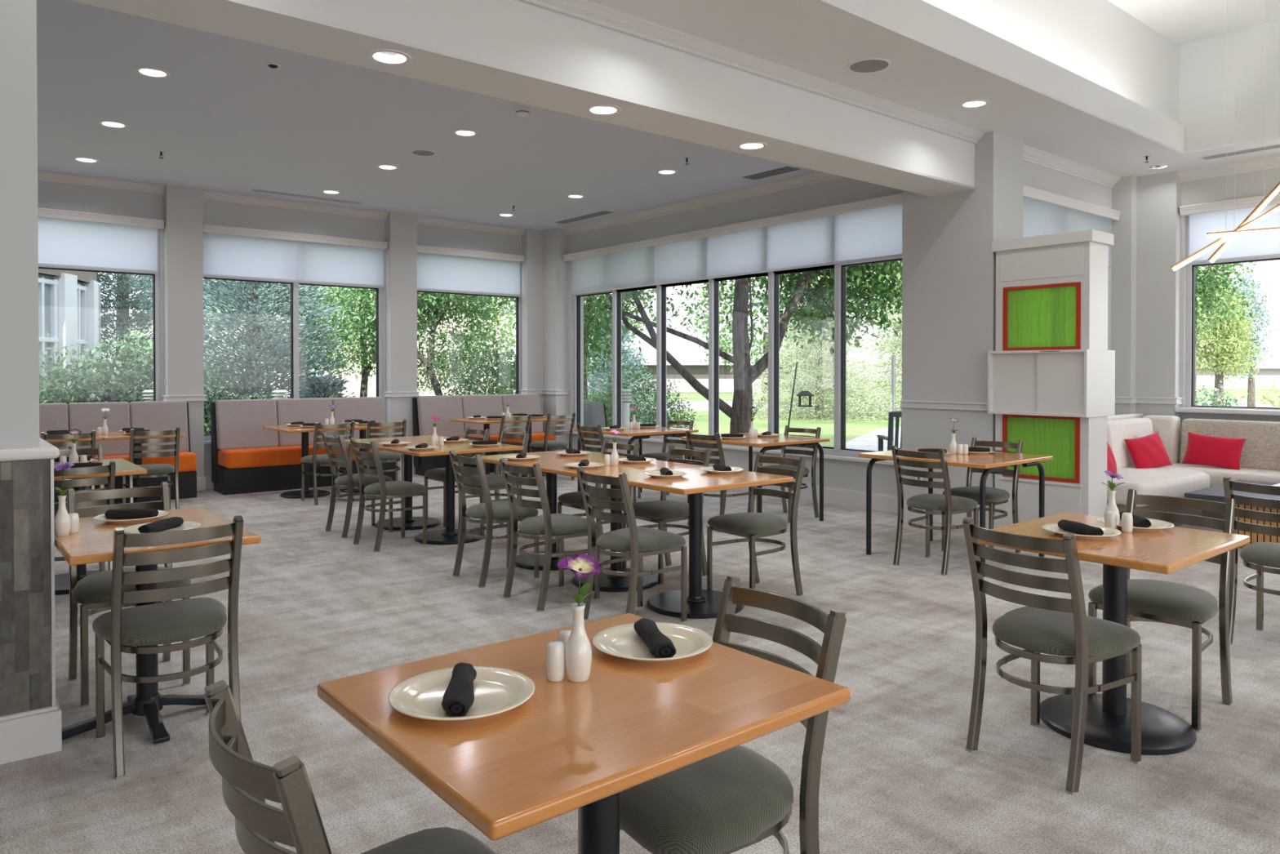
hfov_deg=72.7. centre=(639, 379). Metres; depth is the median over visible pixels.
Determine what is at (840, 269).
window
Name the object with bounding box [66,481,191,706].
dining chair
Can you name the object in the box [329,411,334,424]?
bud vase
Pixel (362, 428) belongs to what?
dining table
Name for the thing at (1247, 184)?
wall
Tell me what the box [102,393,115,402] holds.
post
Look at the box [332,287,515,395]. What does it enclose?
tree
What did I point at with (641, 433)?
dining table
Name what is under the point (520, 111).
smoke detector
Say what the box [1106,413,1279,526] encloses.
sofa
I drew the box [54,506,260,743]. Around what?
dining table
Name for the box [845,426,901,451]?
patio
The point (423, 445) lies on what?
rolled napkin
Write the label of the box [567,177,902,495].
wall
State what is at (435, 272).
roller shade
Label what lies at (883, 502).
baseboard
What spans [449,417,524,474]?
dining table
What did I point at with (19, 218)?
column
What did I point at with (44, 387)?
shrub
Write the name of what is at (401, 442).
dinner plate
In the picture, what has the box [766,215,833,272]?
roller shade
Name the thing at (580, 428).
dining chair
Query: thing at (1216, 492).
coffee table
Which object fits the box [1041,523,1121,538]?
dinner plate
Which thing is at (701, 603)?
dining table
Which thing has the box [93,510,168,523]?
dinner plate
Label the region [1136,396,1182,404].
trim
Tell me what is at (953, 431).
flower
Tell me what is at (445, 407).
cushion
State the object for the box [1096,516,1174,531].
dinner plate
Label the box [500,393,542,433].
cushion
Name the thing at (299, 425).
dinner plate
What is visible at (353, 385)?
building
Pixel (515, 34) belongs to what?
beam
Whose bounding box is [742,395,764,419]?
leafy spray
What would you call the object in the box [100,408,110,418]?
flower
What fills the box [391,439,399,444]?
rolled napkin
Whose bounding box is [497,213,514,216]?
recessed light
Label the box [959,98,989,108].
recessed light
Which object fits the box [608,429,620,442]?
flower
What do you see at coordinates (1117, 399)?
trim
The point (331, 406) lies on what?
flower
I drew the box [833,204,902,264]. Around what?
roller shade
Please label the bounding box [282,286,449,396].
tree
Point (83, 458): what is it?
salt shaker
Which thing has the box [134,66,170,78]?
recessed light
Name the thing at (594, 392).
shrub
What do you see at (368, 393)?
picnic table
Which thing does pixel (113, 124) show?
recessed light
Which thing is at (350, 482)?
dining chair
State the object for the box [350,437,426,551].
dining chair
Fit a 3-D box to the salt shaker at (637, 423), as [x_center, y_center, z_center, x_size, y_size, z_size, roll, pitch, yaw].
[-0.018,0.489,9.250,0.039,0.076,0.039,0,1,-7]
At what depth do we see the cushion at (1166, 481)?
7.46 m
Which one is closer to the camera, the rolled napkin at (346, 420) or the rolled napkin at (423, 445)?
the rolled napkin at (423, 445)
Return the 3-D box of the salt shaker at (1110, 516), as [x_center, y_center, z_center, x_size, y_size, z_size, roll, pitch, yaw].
[1.830,0.548,3.377,0.039,0.076,0.039,0,1,-39]
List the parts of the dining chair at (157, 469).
leg, post, seat frame, seat, leg, post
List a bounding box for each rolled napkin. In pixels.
[46,430,69,433]
[47,431,70,434]
[54,456,90,462]
[70,462,102,467]
[104,508,158,518]
[122,427,144,431]
[125,429,149,433]
[137,516,183,533]
[290,421,303,424]
[302,422,321,426]
[344,419,362,422]
[358,420,375,423]
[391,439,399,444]
[414,443,427,448]
[441,662,476,716]
[445,435,459,440]
[471,440,497,444]
[486,416,502,418]
[512,413,527,415]
[515,452,526,457]
[531,413,543,416]
[565,448,580,453]
[577,459,589,466]
[609,425,620,428]
[626,454,645,461]
[633,617,675,657]
[640,423,656,426]
[659,466,673,475]
[712,463,731,471]
[720,433,743,437]
[761,431,771,435]
[917,448,946,453]
[968,447,990,452]
[1057,519,1103,535]
[1119,511,1151,527]
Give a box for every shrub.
[39,331,124,404]
[41,327,217,403]
[204,345,256,434]
[204,389,277,432]
[287,371,355,398]
[426,337,515,395]
[583,383,612,425]
[589,362,697,433]
[1195,380,1248,406]
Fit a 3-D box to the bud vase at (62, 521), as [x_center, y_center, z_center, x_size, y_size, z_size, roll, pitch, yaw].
[-2.173,0.512,3.268,0.055,0.150,0.055,0,1,-39]
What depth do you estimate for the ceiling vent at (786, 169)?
9.12 m
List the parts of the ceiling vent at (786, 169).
blade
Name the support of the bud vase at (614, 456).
on the dining table at (608, 583)
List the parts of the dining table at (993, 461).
leg, leg, leg, leg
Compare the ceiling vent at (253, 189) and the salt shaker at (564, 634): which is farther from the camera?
the ceiling vent at (253, 189)
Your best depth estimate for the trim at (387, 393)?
11.51 m
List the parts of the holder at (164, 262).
bead chain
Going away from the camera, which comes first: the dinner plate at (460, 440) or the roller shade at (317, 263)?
the dinner plate at (460, 440)
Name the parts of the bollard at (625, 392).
post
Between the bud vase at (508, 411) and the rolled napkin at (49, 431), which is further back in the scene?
the bud vase at (508, 411)
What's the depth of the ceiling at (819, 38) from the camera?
6.06 m
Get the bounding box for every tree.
[97,272,242,422]
[143,279,355,434]
[203,279,422,393]
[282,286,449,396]
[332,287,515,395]
[454,288,656,379]
[513,288,656,402]
[583,260,902,433]
[586,312,676,426]
[674,275,848,404]
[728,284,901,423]
[748,261,902,355]
[832,296,902,421]
[860,263,902,358]
[1195,262,1266,405]
[1196,284,1268,405]
[1211,268,1278,407]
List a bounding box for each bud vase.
[53,495,71,536]
[68,443,79,462]
[102,418,108,435]
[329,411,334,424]
[431,426,438,444]
[506,406,510,417]
[564,602,591,682]
[610,442,618,466]
[631,414,636,428]
[748,421,755,437]
[949,433,957,453]
[1103,489,1119,528]
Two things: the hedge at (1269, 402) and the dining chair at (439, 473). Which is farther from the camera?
the hedge at (1269, 402)
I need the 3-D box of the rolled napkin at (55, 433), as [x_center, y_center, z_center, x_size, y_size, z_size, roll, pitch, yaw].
[-5.439,0.511,8.157,0.202,0.039,0.058,0,1,-29]
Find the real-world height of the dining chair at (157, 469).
0.851 m
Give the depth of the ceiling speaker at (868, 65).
5.85 m
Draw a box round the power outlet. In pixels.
[915,476,922,487]
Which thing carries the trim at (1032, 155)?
attached to the wall at (1034, 175)
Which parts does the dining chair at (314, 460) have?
leg, post, seat frame, seat, leg, post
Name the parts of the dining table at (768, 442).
leg, leg, leg, leg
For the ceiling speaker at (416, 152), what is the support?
attached to the ceiling at (224, 120)
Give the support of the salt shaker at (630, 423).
on the dining table at (641, 433)
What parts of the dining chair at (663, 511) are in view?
leg, seat, seat frame, leg, post, post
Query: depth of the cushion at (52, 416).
8.93 m
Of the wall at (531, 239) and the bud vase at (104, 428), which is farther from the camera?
the wall at (531, 239)
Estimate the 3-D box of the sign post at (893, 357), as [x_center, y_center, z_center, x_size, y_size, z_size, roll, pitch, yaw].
[4.742,0.435,16.275,0.082,1.800,0.038,0,1,-13]
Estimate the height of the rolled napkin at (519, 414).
0.040 m
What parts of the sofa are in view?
frame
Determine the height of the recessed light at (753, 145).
0.111 m
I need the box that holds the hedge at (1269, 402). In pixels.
[1244,377,1279,406]
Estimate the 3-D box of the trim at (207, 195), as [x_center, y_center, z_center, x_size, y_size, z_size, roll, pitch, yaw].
[-4.214,-2.147,10.770,2.255,0.085,0.080,0,1,-39]
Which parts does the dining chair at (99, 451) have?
seat, post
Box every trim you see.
[0,437,59,461]
[37,170,165,195]
[50,458,55,706]
[162,394,207,400]
[202,190,388,220]
[204,432,387,444]
[384,391,420,396]
[417,216,524,235]
[520,0,984,143]
[520,389,542,394]
[542,389,568,394]
[562,171,845,235]
[567,430,901,466]
[829,0,1279,151]
[900,400,987,410]
[1022,144,1120,187]
[1115,396,1137,403]
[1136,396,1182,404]
[1174,407,1279,415]
[1177,155,1279,182]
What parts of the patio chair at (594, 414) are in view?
leg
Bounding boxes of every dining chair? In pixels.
[40,430,95,489]
[53,444,104,564]
[53,460,115,572]
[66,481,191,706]
[92,515,243,779]
[122,426,180,509]
[203,680,496,853]
[301,421,355,505]
[321,432,392,537]
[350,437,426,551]
[360,419,406,480]
[424,426,490,527]
[448,449,539,587]
[458,431,529,539]
[483,413,531,477]
[499,457,599,611]
[528,413,575,479]
[557,440,639,555]
[576,422,635,511]
[576,466,687,622]
[577,575,846,853]
[622,445,711,585]
[637,417,693,497]
[684,430,749,533]
[706,452,806,595]
[755,425,821,523]
[891,445,978,575]
[941,437,1022,552]
[962,516,1142,795]
[1088,488,1235,732]
[1222,475,1279,644]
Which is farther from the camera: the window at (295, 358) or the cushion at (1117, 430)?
the window at (295, 358)
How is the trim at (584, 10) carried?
attached to the beam
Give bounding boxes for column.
[0,0,52,715]
[901,130,1023,508]
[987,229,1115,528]
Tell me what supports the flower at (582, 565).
in the bud vase at (578, 651)
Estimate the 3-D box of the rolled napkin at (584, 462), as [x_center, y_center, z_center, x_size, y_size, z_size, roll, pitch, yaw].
[-0.360,0.536,5.575,0.056,0.040,0.202,0,1,3]
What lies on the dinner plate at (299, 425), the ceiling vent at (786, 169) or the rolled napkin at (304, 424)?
the rolled napkin at (304, 424)
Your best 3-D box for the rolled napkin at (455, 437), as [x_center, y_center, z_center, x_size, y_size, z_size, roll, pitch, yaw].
[-1.629,0.516,7.574,0.056,0.040,0.202,0,1,10]
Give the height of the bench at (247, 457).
1.045 m
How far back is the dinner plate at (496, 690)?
1.64 m
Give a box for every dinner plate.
[53,457,96,463]
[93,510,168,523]
[123,520,201,533]
[284,423,302,426]
[298,425,315,427]
[378,440,411,445]
[387,666,534,720]
[404,444,439,450]
[438,438,468,442]
[466,416,486,418]
[468,442,501,447]
[484,417,501,420]
[502,454,540,460]
[511,414,528,417]
[527,415,545,417]
[554,450,591,456]
[562,462,604,469]
[592,622,712,662]
[602,426,626,430]
[618,457,656,463]
[640,425,658,428]
[643,470,688,478]
[700,466,744,474]
[720,435,746,439]
[757,433,780,436]
[968,449,995,454]
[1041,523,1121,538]
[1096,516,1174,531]
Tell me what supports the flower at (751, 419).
in the bud vase at (752, 432)
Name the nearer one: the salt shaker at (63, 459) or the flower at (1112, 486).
the flower at (1112, 486)
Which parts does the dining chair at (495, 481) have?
leg, leg, seat, seat frame, post, post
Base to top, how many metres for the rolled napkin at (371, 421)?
0.039 m
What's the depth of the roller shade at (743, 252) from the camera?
10.04 m
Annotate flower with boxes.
[53,462,74,496]
[67,428,81,443]
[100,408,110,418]
[328,404,336,411]
[429,416,439,426]
[557,553,600,606]
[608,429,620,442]
[749,406,755,421]
[949,417,959,433]
[1102,470,1124,490]
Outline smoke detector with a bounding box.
[515,106,530,115]
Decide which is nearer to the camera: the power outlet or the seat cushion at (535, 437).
the power outlet
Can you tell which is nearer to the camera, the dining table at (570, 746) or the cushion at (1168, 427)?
the dining table at (570, 746)
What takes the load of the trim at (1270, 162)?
attached to the wall at (1247, 184)
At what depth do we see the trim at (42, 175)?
9.41 m
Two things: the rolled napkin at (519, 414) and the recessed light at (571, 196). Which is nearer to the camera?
the recessed light at (571, 196)
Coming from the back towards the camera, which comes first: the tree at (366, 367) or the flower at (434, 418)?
the tree at (366, 367)
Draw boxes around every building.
[38,268,101,402]
[128,275,506,398]
[506,347,834,392]
[1196,353,1279,389]
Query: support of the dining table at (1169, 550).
on the floor at (898, 774)
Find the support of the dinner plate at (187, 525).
on the dining table at (93, 543)
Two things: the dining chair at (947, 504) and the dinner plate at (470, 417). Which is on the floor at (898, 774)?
the dining chair at (947, 504)
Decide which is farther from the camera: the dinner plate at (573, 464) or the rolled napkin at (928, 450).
the rolled napkin at (928, 450)
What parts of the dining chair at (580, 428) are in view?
post, post, leg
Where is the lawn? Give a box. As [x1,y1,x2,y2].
[513,380,1279,447]
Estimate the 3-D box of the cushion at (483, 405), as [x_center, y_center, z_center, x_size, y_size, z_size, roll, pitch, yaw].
[-2.191,0.497,12.111,0.627,0.570,0.191,0,1,-39]
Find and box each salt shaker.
[59,455,66,463]
[68,512,79,533]
[80,454,87,462]
[97,426,102,435]
[324,418,328,424]
[431,436,435,445]
[439,436,444,445]
[546,640,564,681]
[557,629,571,668]
[604,453,610,466]
[629,422,632,428]
[636,422,639,429]
[754,429,757,437]
[957,444,963,454]
[963,444,968,454]
[1105,511,1116,528]
[1121,511,1133,533]
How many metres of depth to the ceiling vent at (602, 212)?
11.72 m
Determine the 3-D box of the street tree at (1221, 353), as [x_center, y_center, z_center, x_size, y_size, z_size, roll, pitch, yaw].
[13.179,-0.529,19.963,2.015,3.671,2.059,0,1,37]
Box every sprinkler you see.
[156,151,164,159]
[683,157,690,164]
[1142,155,1151,163]
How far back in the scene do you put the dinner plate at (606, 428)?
9.08 m
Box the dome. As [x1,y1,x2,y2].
[265,62,280,68]
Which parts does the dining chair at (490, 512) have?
post, post, seat frame, seat, leg, leg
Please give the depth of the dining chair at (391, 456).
9.38 m
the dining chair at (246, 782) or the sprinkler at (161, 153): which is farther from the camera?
the sprinkler at (161, 153)
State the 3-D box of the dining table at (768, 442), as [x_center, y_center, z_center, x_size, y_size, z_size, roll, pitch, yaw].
[1.068,0.918,8.076,0.940,0.760,1.000,0,1,-39]
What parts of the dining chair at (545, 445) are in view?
post, seat, seat frame, post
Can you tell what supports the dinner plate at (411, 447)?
on the dining table at (449, 535)
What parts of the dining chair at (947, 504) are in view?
post, leg, seat frame, seat, post, leg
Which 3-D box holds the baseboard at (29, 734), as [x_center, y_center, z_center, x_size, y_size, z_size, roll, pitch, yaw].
[-2.787,1.265,3.207,0.995,0.165,0.965,0,1,-39]
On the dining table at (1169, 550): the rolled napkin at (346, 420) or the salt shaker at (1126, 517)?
the salt shaker at (1126, 517)
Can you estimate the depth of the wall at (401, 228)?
11.51 m
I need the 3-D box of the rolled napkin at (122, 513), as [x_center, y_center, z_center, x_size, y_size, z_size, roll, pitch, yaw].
[-2.115,0.557,3.615,0.202,0.039,0.058,0,1,0]
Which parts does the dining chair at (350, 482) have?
post, post, seat frame, seat, leg, leg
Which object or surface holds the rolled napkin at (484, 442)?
on the dinner plate at (471, 443)
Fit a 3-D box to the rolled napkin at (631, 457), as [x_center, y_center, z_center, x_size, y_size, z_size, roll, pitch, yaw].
[-0.025,0.534,5.890,0.058,0.039,0.202,0,1,-29]
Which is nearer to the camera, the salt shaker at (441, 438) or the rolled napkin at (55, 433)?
the salt shaker at (441, 438)
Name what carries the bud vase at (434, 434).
on the dining table at (449, 535)
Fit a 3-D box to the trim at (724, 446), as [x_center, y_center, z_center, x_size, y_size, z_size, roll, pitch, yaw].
[0.761,0.791,10.541,0.080,0.035,5.800,0,1,-39]
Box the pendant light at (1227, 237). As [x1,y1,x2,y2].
[1170,0,1279,271]
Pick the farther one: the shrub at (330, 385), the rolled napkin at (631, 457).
the shrub at (330, 385)
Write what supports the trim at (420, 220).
attached to the wall at (51, 195)
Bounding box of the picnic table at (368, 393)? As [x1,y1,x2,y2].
[344,392,376,397]
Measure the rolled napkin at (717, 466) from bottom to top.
0.039 m
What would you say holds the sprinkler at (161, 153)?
attached to the ceiling at (224, 120)
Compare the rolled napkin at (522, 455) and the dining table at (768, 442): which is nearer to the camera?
the rolled napkin at (522, 455)
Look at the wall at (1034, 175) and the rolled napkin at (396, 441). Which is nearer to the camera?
the rolled napkin at (396, 441)
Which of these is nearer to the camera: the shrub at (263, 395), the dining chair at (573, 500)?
the dining chair at (573, 500)
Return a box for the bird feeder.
[795,391,813,406]
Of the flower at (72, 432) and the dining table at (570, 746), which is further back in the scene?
the flower at (72, 432)
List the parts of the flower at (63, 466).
stem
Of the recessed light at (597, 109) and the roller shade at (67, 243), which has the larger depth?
the roller shade at (67, 243)
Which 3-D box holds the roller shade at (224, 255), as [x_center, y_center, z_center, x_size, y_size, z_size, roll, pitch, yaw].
[-4.660,-1.461,10.421,1.084,0.510,0.014,0,1,-39]
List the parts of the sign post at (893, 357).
sign plate, post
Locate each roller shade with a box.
[38,217,157,273]
[203,232,297,281]
[297,241,383,287]
[417,252,519,296]
[571,253,610,295]
[609,246,654,290]
[654,237,707,285]
[706,226,767,279]
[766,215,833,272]
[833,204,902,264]
[1022,197,1069,237]
[1069,208,1111,267]
[1188,204,1279,263]
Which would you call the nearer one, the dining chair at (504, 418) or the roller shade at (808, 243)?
the roller shade at (808, 243)
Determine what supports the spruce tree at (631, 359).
on the lawn
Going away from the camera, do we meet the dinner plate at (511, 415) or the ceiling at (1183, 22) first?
the ceiling at (1183, 22)
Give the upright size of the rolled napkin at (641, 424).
0.039 m
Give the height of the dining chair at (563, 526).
0.851 m
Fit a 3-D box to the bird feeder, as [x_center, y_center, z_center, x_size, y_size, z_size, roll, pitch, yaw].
[1.906,-0.850,10.030,0.196,2.324,0.140,0,1,1]
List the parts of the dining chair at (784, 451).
leg, post, seat, leg, post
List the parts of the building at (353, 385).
porch frame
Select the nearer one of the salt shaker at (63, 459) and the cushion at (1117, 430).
the salt shaker at (63, 459)
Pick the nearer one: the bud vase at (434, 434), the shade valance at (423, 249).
the bud vase at (434, 434)
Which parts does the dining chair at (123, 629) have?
leg, post, seat, seat frame, leg, post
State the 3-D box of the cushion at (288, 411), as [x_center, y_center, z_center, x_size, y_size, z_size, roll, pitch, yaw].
[-4.068,0.513,10.568,0.661,0.570,0.191,0,1,-39]
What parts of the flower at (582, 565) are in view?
stem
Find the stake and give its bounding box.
[787,361,797,425]
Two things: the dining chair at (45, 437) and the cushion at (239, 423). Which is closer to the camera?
the dining chair at (45, 437)
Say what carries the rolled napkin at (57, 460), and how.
on the dinner plate at (91, 460)
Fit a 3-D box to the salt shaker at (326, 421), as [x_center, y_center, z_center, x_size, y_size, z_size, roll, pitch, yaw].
[-3.565,0.482,9.893,0.039,0.076,0.039,0,1,-39]
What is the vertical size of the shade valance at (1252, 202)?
0.090 m
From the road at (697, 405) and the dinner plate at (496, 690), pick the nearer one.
the dinner plate at (496, 690)
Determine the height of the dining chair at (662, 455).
0.851 m
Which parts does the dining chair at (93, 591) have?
post, leg, seat frame, seat, post, leg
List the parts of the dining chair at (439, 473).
leg, seat frame, leg, seat, post, post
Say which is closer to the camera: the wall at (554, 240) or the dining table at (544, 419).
the dining table at (544, 419)
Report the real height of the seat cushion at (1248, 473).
0.185 m
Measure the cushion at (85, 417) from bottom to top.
0.570 m
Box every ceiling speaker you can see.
[410,149,435,155]
[847,57,890,73]
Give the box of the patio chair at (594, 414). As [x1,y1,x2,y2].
[583,402,607,426]
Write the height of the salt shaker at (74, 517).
0.076 m
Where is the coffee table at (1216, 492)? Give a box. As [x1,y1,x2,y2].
[1184,480,1279,547]
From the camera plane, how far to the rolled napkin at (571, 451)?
6.37 m
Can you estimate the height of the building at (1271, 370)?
2.900 m
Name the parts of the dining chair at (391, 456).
post, seat, seat frame, leg, post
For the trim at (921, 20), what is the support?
attached to the ceiling at (1097, 41)
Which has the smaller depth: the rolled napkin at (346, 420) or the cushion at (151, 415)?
the cushion at (151, 415)
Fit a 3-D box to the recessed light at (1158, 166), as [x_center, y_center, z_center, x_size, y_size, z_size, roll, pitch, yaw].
[5.223,-2.198,8.770,0.218,0.111,0.218,0,1,-39]
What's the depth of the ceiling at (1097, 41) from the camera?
8.41 m
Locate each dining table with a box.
[39,432,102,502]
[53,457,146,594]
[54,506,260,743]
[95,429,185,502]
[262,423,348,498]
[317,613,849,853]
[322,422,406,493]
[344,435,471,530]
[377,440,523,544]
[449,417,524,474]
[472,449,626,570]
[505,416,566,476]
[528,457,702,591]
[572,425,698,492]
[603,466,793,618]
[681,432,830,520]
[858,446,1052,577]
[977,512,1249,755]
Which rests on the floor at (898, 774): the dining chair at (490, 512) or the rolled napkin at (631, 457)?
the dining chair at (490, 512)
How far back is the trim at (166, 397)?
9.85 m
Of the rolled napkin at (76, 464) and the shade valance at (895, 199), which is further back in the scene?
the shade valance at (895, 199)
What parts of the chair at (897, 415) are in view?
leg, armrest, leg, rail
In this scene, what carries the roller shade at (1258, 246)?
attached to the window at (1190, 268)
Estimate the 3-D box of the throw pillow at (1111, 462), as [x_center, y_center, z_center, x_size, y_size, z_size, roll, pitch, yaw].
[4.094,0.701,7.702,0.426,0.326,0.167,0,1,-35]
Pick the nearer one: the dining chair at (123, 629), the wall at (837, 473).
the dining chair at (123, 629)
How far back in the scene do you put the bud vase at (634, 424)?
9.29 m
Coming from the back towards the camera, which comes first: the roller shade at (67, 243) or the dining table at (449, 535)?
the roller shade at (67, 243)
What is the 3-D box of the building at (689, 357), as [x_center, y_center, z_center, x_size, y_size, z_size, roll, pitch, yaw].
[-0.012,-0.677,61.973,28.000,3.100,4.600,0,1,0]
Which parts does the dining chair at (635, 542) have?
post, post, seat frame, leg, seat, leg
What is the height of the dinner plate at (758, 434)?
0.022 m
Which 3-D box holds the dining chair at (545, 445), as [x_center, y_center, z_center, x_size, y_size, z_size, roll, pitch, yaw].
[-1.105,0.843,10.984,0.442,0.851,0.512,0,1,-39]
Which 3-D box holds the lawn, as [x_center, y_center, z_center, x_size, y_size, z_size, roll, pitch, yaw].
[8.648,1.129,52.457,160.000,0.280,190.000,0,1,-39]
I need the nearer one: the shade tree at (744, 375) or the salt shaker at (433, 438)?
the salt shaker at (433, 438)
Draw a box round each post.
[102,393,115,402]
[890,355,895,445]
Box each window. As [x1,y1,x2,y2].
[38,228,160,400]
[203,241,382,440]
[417,262,522,394]
[573,256,902,460]
[1185,215,1279,409]
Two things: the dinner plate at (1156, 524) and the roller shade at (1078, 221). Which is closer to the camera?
the dinner plate at (1156, 524)
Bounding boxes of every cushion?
[39,403,69,457]
[67,401,130,456]
[89,451,196,478]
[129,400,188,453]
[215,399,278,449]
[217,443,382,468]
[275,397,334,446]
[331,396,386,443]
[417,395,464,436]
[459,432,555,442]
[460,394,504,435]
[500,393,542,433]
[1106,417,1153,468]
[1106,466,1209,506]
[1142,414,1181,462]
[1166,462,1279,486]
[1179,418,1279,471]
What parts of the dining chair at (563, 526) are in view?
post, post, seat frame, seat, leg, leg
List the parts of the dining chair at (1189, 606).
leg, post, seat frame, seat, leg, post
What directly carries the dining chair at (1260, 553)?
on the floor at (898, 774)
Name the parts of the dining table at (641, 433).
leg, leg, leg, leg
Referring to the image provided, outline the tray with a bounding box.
[797,404,812,406]
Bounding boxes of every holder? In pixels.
[164,262,166,385]
[386,255,388,386]
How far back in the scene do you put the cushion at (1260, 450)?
8.25 m
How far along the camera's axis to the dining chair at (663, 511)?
5.83 m
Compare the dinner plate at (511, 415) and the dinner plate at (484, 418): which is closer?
the dinner plate at (484, 418)
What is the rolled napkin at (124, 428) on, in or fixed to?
on the dinner plate
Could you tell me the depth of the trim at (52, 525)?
3.15 m
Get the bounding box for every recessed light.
[73,156,98,162]
[97,120,128,128]
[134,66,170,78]
[320,190,341,194]
[367,48,412,65]
[376,164,398,169]
[452,128,478,136]
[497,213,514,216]
[566,194,584,198]
[585,104,621,115]
[656,168,677,174]
[736,141,767,150]
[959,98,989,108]
[1145,164,1169,169]
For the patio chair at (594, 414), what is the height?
1.023 m
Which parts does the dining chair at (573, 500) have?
leg, seat frame, seat, post, post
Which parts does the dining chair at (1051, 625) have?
post, leg, seat frame, seat, post, leg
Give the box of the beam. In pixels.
[244,0,974,186]
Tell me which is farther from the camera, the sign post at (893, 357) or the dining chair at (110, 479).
the sign post at (893, 357)
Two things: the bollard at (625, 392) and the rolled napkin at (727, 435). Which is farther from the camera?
the bollard at (625, 392)
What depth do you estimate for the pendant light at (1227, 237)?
7.49 m
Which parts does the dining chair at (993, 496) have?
leg, post, seat, leg, seat frame, post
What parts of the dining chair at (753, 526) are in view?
leg, seat, seat frame, leg, post, post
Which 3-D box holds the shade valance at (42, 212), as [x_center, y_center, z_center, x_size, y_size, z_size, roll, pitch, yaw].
[-6.684,-1.738,8.728,3.390,0.090,0.100,0,1,-39]
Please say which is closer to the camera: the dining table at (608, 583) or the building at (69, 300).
the dining table at (608, 583)
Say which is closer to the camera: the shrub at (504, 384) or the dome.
the dome
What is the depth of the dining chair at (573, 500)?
6.35 m
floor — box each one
[0,471,1279,853]
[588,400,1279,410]
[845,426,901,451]
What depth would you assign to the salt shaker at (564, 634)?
1.81 m
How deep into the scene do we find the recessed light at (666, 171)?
9.14 m
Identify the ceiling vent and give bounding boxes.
[249,188,362,204]
[552,210,614,223]
[739,165,802,180]
[1199,143,1279,159]
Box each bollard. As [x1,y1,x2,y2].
[87,390,105,402]
[142,389,153,401]
[271,389,288,399]
[622,388,631,426]
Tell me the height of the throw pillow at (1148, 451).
0.382 m
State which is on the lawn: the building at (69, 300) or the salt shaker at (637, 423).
the building at (69, 300)
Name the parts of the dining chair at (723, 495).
post, post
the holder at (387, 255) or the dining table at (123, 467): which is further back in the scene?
the holder at (387, 255)
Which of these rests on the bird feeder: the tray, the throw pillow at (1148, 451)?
the tray
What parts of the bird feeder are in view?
panel, panel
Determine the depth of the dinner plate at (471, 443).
7.07 m
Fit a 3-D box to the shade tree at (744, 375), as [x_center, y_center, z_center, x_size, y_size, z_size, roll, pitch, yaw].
[1.981,-1.864,13.312,5.160,6.459,6.351,-1,1,-42]
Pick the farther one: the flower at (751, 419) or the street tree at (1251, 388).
the street tree at (1251, 388)
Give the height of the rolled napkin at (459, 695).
0.039 m
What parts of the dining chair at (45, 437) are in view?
post, post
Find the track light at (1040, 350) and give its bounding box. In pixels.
[1040,350,1059,351]
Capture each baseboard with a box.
[0,696,62,764]
[196,461,415,491]
[735,484,995,528]
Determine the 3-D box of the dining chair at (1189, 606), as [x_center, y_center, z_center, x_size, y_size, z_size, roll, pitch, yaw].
[2.175,0.918,3.619,0.512,0.851,0.442,-1,1,-41]
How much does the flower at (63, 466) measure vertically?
0.179 m
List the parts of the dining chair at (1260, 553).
post, seat, leg, seat frame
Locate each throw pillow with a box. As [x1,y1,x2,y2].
[1106,441,1116,474]
[1124,431,1172,468]
[1182,431,1245,469]
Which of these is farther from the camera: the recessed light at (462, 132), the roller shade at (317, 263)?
the roller shade at (317, 263)
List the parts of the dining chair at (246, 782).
post, post, seat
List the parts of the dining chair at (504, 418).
post, post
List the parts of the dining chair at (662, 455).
leg, seat, post, post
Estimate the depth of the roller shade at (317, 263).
11.10 m
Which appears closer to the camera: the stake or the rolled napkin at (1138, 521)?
the rolled napkin at (1138, 521)
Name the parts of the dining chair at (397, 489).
post, post, seat frame, seat, leg, leg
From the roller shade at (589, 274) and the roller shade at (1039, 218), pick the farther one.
the roller shade at (589, 274)
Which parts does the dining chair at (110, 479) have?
leg, post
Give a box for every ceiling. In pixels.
[36,0,818,231]
[69,0,974,196]
[586,0,1279,177]
[922,0,1279,125]
[1107,0,1279,45]
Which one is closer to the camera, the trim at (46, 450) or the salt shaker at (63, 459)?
the trim at (46, 450)
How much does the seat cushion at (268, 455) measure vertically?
0.198 m
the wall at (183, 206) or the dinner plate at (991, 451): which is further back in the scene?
the wall at (183, 206)
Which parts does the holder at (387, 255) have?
bead chain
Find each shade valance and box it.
[37,207,164,229]
[203,223,387,249]
[417,244,524,262]
[562,193,902,261]
[1022,184,1120,221]
[1179,193,1279,216]
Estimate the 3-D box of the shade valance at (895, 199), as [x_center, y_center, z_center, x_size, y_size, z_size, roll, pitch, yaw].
[0.741,-1.756,10.493,0.100,0.090,5.770,0,1,-39]
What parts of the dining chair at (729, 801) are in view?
leg, seat, post, seat frame, post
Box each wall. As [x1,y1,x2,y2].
[37,180,521,475]
[164,185,204,476]
[386,212,417,462]
[521,228,542,424]
[542,227,567,450]
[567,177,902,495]
[1022,160,1111,350]
[1111,175,1137,414]
[1135,171,1181,417]
[1179,167,1279,430]
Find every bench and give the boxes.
[39,400,196,504]
[210,396,395,494]
[412,393,555,475]
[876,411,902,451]
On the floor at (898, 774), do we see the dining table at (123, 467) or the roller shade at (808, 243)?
the dining table at (123, 467)
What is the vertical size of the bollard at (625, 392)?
1.230 m

